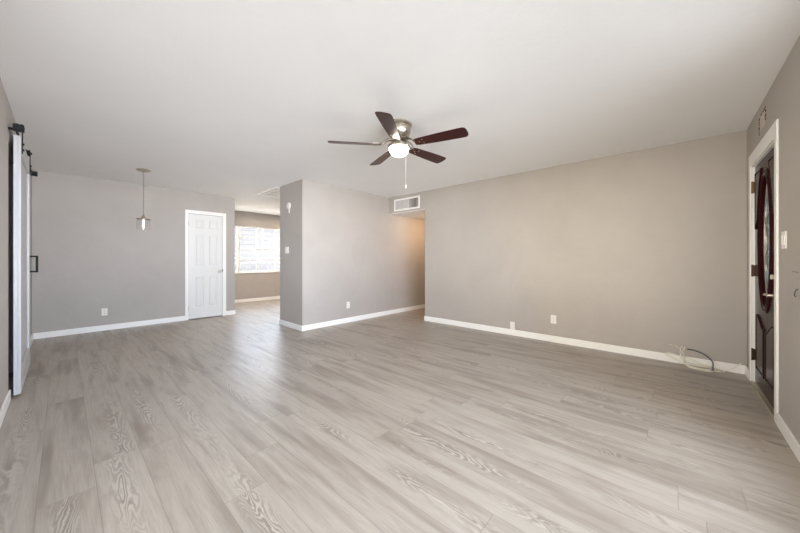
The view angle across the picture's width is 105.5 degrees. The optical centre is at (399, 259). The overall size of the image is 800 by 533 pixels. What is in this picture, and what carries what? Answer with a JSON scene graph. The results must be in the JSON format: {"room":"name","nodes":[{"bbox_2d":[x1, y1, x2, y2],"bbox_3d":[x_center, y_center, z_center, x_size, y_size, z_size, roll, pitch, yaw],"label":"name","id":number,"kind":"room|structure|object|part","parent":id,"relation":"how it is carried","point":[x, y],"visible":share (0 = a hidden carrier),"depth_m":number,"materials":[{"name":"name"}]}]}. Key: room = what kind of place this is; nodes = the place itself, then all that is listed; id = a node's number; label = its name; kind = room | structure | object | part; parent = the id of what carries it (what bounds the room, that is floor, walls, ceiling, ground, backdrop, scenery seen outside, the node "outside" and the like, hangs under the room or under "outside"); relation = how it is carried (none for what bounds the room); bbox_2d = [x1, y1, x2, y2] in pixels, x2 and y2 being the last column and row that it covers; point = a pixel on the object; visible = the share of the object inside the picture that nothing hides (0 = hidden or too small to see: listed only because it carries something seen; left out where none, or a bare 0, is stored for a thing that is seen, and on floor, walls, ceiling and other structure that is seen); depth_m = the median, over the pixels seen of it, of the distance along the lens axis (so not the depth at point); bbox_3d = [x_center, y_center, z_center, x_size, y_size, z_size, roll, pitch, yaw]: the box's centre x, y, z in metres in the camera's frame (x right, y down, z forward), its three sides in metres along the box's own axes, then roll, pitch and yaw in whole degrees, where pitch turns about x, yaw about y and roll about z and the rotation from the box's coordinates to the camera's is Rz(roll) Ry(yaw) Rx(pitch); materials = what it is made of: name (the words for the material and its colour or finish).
{"room":"empty living room","nodes":[
{"label":"empty living room","id":0,"kind":"room"},
{"bbox_2d":[0,78,31,408],"bbox_3d":[-3.233,-0.074,2.435,9.377,2.440,0.120,0,0,42],"label":"wall","id":1,"kind":"structure","parent":0,"point":[6,115],"depth_m":2.40,"materials":[{"name":"beige paint"}]},
{"bbox_2d":[0,333,32,426],"bbox_3d":[-2.539,1.102,1.898,7.387,0.088,0.013,0,0,42],"label":"baseboard","id":2,"kind":"structure","parent":1,"relation":"attached to","point":[4,407],"depth_m":2.29,"materials":[{"name":"white paint"}]},
{"bbox_2d":[8,123,37,176],"bbox_3d":[-3.847,-1.073,3.126,2.004,0.056,0.085,0,0,42],"label":"barn door track","id":3,"kind":"object","parent":1,"relation":"attached to","point":[17,128],"visible":0.49,"depth_m":2.48,"materials":[{"name":"black metal"}]},
{"bbox_2d":[13,123,37,394],"bbox_3d":[-3.578,-0.017,2.923,1.090,2.286,0.097,0,0,42],"label":"door","id":4,"kind":"structure","parent":3,"relation":"hanging from","point":[22,166],"depth_m":2.58,"materials":[{"name":"paint"}]},
{"bbox_3d":[-3.591,0.043,2.909,1.090,2.165,0.018,0,0,42],"label":"frame","id":5,"kind":"part","parent":4,"relation":"part of","materials":[{"name":"paint"}]},
{"bbox_3d":[-3.911,0.046,3.249,0.024,0.180,0.058,0,0,42],"label":"handle","id":6,"kind":"part","parent":4,"relation":"part of","materials":[{"name":"black metal"}]},
{"bbox_2d":[32,170,234,332],"bbox_3d":[-5.027,-0.074,5.960,1.750,2.440,2.712,0,0,42],"label":"wall","id":7,"kind":"structure","parent":0,"point":[93,252],"depth_m":4.95,"materials":[{"name":"beige paint"}]},
{"bbox_2d":[101,308,106,315],"bbox_3d":[-4.781,0.846,4.919,0.010,0.115,0.070,0,0,42],"label":"power outlet","id":8,"kind":"object","parent":7,"relation":"attached to","point":[104,310],"visible":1,"depth_m":4.91,"materials":[{"name":"plastic"}]},
{"bbox_2d":[33,296,279,338],"bbox_3d":[-3.951,1.102,7.143,1.763,0.088,5.885,0,0,42],"label":"baseboard","id":9,"kind":"structure","parent":7,"relation":"attached to","point":[40,335],"depth_m":5.05,"materials":[{"name":"white paint"}]},
{"bbox_2d":[185,209,225,320],"bbox_3d":[-3.806,0.100,5.985,0.106,2.093,0.706,0,0,42],"label":"door","id":10,"kind":"structure","parent":7,"relation":"in","point":[205,235],"depth_m":5.98,"materials":[{"name":"white paint"}]},
{"bbox_3d":[-3.905,-0.684,5.906,0.010,0.146,0.111,0,0,42],"label":"panel","id":11,"kind":"part","parent":10,"relation":"part of","materials":[{"name":"white paint"}]},
{"bbox_3d":[-3.905,-0.179,5.906,0.010,0.576,0.111,0,0,42],"label":"panel","id":12,"kind":"part","parent":10,"relation":"part of","materials":[{"name":"white paint"}]},
{"bbox_3d":[-3.905,0.616,5.906,0.010,0.566,0.111,0,0,42],"label":"panel","id":13,"kind":"part","parent":10,"relation":"part of","materials":[{"name":"white paint"}]},
{"bbox_3d":[-3.750,-0.684,6.078,0.010,0.146,0.111,0,0,42],"label":"panel","id":14,"kind":"part","parent":10,"relation":"part of","materials":[{"name":"white paint"}]},
{"bbox_3d":[-3.750,-0.179,6.078,0.010,0.576,0.111,0,0,42],"label":"panel","id":15,"kind":"part","parent":10,"relation":"part of","materials":[{"name":"white paint"}]},
{"bbox_3d":[-3.750,0.616,6.078,0.010,0.566,0.111,0,0,42],"label":"panel","id":16,"kind":"part","parent":10,"relation":"part of","materials":[{"name":"white paint"}]},
{"bbox_2d":[235,211,279,299],"bbox_3d":[-4.614,-0.074,7.814,0.120,2.440,6.018,0,0,42],"label":"wall","id":17,"kind":"structure","parent":0,"point":[247,285],"depth_m":8.43,"materials":[{"name":"beige paint"}]},
{"bbox_2d":[235,225,279,273],"bbox_3d":[-3.871,-0.274,8.589,0.105,1.280,2.370,0,0,42],"label":"window","id":18,"kind":"structure","parent":17,"relation":"in","point":[238,271],"depth_m":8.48,"materials":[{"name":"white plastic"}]},
{"bbox_3d":[-4.315,-0.284,8.128,0.060,1.190,0.060,0,0,42],"label":"post","id":19,"kind":"part","parent":18,"relation":"part of","materials":[{"name":"white plastic"}]},
{"bbox_3d":[-3.852,0.354,8.573,0.055,0.024,2.370,0,0,42],"label":"sill","id":20,"kind":"part","parent":18,"relation":"part of","materials":[{"name":"white plastic"}]},
{"bbox_2d":[280,179,424,325],"bbox_3d":[-0.328,-0.074,6.809,0.752,2.440,4.528,0,0,42],"label":"wall partition","id":21,"kind":"structure","parent":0,"point":[345,245],"depth_m":5.48,"materials":[{"name":"beige paint"}]},
{"bbox_2d":[279,304,424,330],"bbox_3d":[-0.332,1.102,6.804,0.778,0.088,4.541,0,0,42],"label":"baseboard","id":22,"kind":"structure","parent":21,"relation":"attached to","point":[372,315],"depth_m":5.48,"materials":[{"name":"white paint"}]},
{"bbox_2d":[0,299,799,532],"bbox_3d":[-1.184,1.196,4.706,9.377,0.100,8.998,0,0,42],"label":"floor","id":23,"kind":"structure","parent":0,"point":[244,421],"depth_m":1.94,"materials":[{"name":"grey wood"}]},
{"bbox_2d":[665,344,741,371],"bbox_3d":[3.156,1.044,3.192,0.594,0.202,0.157,0,0,42],"label":"coiled cable","id":24,"kind":"object","parent":23,"relation":"on","point":[683,356],"visible":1,"depth_m":3.22,"materials":[{"name":"grey plastic"}]},
{"bbox_2d":[0,0,799,215],"bbox_3d":[-1.680,-1.344,4.157,9.377,0.100,7.518,0,0,42],"label":"ceiling","id":25,"kind":"structure","parent":0,"point":[239,100],"depth_m":2.25,"materials":[{"name":"paint"}]},
{"bbox_2d":[136,168,150,227],"bbox_3d":[-3.700,-0.862,4.386,0.168,0.865,0.168,0,0,42],"label":"pendant lamp","id":26,"kind":"object","parent":25,"relation":"hanging from","point":[143,217],"visible":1,"depth_m":4.38,"materials":[{"name":"silver metal"}]},
{"bbox_3d":[-3.700,-0.947,4.386,0.008,0.635,0.008,0,0,-25],"label":"cord","id":27,"kind":"part","parent":26,"relation":"part of","materials":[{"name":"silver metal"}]},
{"bbox_2d":[254,187,279,197],"bbox_3d":[-2.317,-1.287,5.942,0.880,0.014,0.680,0,0,42],"label":"ceiling vent","id":28,"kind":"object","parent":25,"relation":"in","point":[274,192],"visible":0.5,"depth_m":5.88,"materials":[{"name":"white metal"}]},
{"bbox_2d":[328,112,467,187],"bbox_3d":[0.025,-0.987,2.925,1.279,0.615,1.251,0,0,42],"label":"ceiling fan","id":29,"kind":"object","parent":25,"relation":"hanging from","point":[398,130],"visible":1,"depth_m":2.81,"materials":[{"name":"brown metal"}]},
{"bbox_3d":[-0.422,-1.091,2.850,0.501,0.006,0.136,0,13,-8],"label":"blade","id":30,"kind":"part","parent":29,"relation":"part of","materials":[{"name":"brown wood"}]},
{"bbox_3d":[-0.189,-1.091,3.279,0.136,0.006,0.501,-14,6,-25],"label":"blade","id":31,"kind":"part","parent":29,"relation":"part of","materials":[{"name":"brown wood"}]},
{"bbox_3d":[-0.085,-1.091,2.496,0.136,0.006,0.501,13,2,10],"label":"blade","id":32,"kind":"part","parent":29,"relation":"part of","materials":[{"name":"brown wood"}]},
{"bbox_3d":[-0.010,-1.024,2.905,0.188,0.085,0.188,0,0,42],"label":"glass globe","id":33,"kind":"part","parent":29,"relation":"part of","materials":[{"name":"white glass"}]},
{"bbox_3d":[0.291,-1.091,3.191,0.501,0.006,0.136,0,-13,-44],"label":"blade","id":34,"kind":"part","parent":29,"relation":"part of","materials":[{"name":"brown wood"}]},
{"bbox_3d":[0.355,-1.091,2.707,0.501,0.006,0.136,0,-13,28],"label":"blade","id":35,"kind":"part","parent":29,"relation":"part of","materials":[{"name":"brown wood"}]},
{"bbox_2d":[390,209,424,219],"bbox_3d":[0.970,-0.951,6.984,0.940,0.006,2.530,0,0,42],"label":"ceiling","id":36,"kind":"structure","parent":0,"point":[417,214],"depth_m":6.38,"materials":[{"name":"paint"}]},
{"bbox_2d":[389,130,746,365],"bbox_3d":[1.701,-0.074,4.701,5.085,2.440,0.120,0,0,42],"label":"wall","id":37,"kind":"structure","parent":0,"point":[646,249],"depth_m":3.80,"materials":[{"name":"beige paint"}]},
{"bbox_2d":[394,195,419,211],"bbox_3d":[0.128,-1.109,6.029,0.663,0.240,0.016,0,0,42],"label":"air vent","id":38,"kind":"object","parent":37,"relation":"in","point":[413,202],"visible":1,"depth_m":6.01,"materials":[{"name":"white metal"}]},
{"bbox_2d":[510,322,514,329],"bbox_3d":[1.706,1.000,4.612,0.070,0.115,0.006,0,0,42],"label":"blank wall plate","id":39,"kind":"object","parent":37,"relation":"attached to","point":[512,324],"visible":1,"depth_m":4.61,"materials":[{"name":"plastic"}]},
{"bbox_2d":[551,315,555,323],"bbox_3d":[2.132,0.830,4.225,0.070,0.115,0.010,0,0,42],"label":"power outlet","id":40,"kind":"object","parent":37,"relation":"attached to","point":[553,317],"visible":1,"depth_m":4.22,"materials":[{"name":"plastic"}]},
{"bbox_2d":[424,316,744,373],"bbox_3d":[1.992,1.102,4.430,4.025,0.088,0.133,0,0,42],"label":"baseboard","id":41,"kind":"structure","parent":37,"relation":"attached to","point":[722,366],"depth_m":3.85,"materials":[{"name":"white paint"}]},
{"bbox_2d":[747,36,799,443],"bbox_3d":[1.874,-0.074,1.186,0.120,2.440,4.868,0,0,42],"label":"wall","id":42,"kind":"structure","parent":0,"point":[782,100],"depth_m":1.94,"materials":[{"name":"beige paint"}]},
{"bbox_2d":[759,106,765,134],"bbox_3d":[2.968,-1.131,2.491,0.004,0.155,0.258,0,0,42],"label":"glue mark","id":43,"kind":"object","parent":42,"relation":"attached to","point":[762,118],"visible":1,"depth_m":2.48,"materials":[{"name":"paint"}]},
{"bbox_2d":[749,119,778,422],"bbox_3d":[2.999,0.085,2.466,0.164,2.122,1.060,0,0,42],"label":"door","id":44,"kind":"structure","parent":42,"relation":"in","point":[764,174],"depth_m":2.51,"materials":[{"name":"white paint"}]},
{"bbox_3d":[3.156,-0.529,2.678,0.013,0.510,0.245,0,0,42],"label":"carved panel","id":45,"kind":"part","parent":44,"relation":"part of","materials":[{"name":"brown wood"}]},
{"bbox_3d":[3.107,0.736,2.624,0.013,0.500,0.310,0,0,42],"label":"carved panel","id":46,"kind":"part","parent":44,"relation":"part of","materials":[{"name":"brown wood"}]},
{"bbox_3d":[2.986,-0.154,2.478,0.034,1.190,0.530,0,0,42],"label":"oval moulding","id":47,"kind":"part","parent":44,"relation":"part of","materials":[{"name":"brown wood"}]},
{"bbox_3d":[3.000,-0.154,2.465,0.010,1.090,0.430,0,0,42],"label":"oval glass","id":48,"kind":"part","parent":44,"relation":"part of","materials":[{"name":"clear glass"}]},
{"bbox_3d":[2.737,0.261,2.252,0.062,0.064,0.153,0,0,42],"label":"handle","id":49,"kind":"part","parent":44,"relation":"part of","materials":[{"name":"silver metal"}]},
{"bbox_3d":[2.853,0.736,2.342,0.013,0.500,0.310,0,0,42],"label":"carved panel","id":50,"kind":"part","parent":44,"relation":"part of","materials":[{"name":"brown wood"}]},
{"bbox_3d":[2.804,-0.529,2.288,0.013,0.510,0.245,0,0,42],"label":"carved panel","id":51,"kind":"part","parent":44,"relation":"part of","materials":[{"name":"brown wood"}]},
{"bbox_2d":[745,366,799,461],"bbox_3d":[1.829,1.102,1.236,0.013,0.088,4.855,0,0,42],"label":"baseboard","id":52,"kind":"structure","parent":42,"relation":"attached to","point":[784,429],"depth_m":1.90,"materials":[{"name":"white paint"}]},
{"bbox_2d":[781,231,786,248],"bbox_3d":[2.515,-0.129,1.994,0.010,0.115,0.105,0,0,42],"label":"light switch","id":53,"kind":"object","parent":42,"relation":"attached to","point":[784,233],"visible":1,"depth_m":1.97,"materials":[{"name":"plastic"}]}
]}

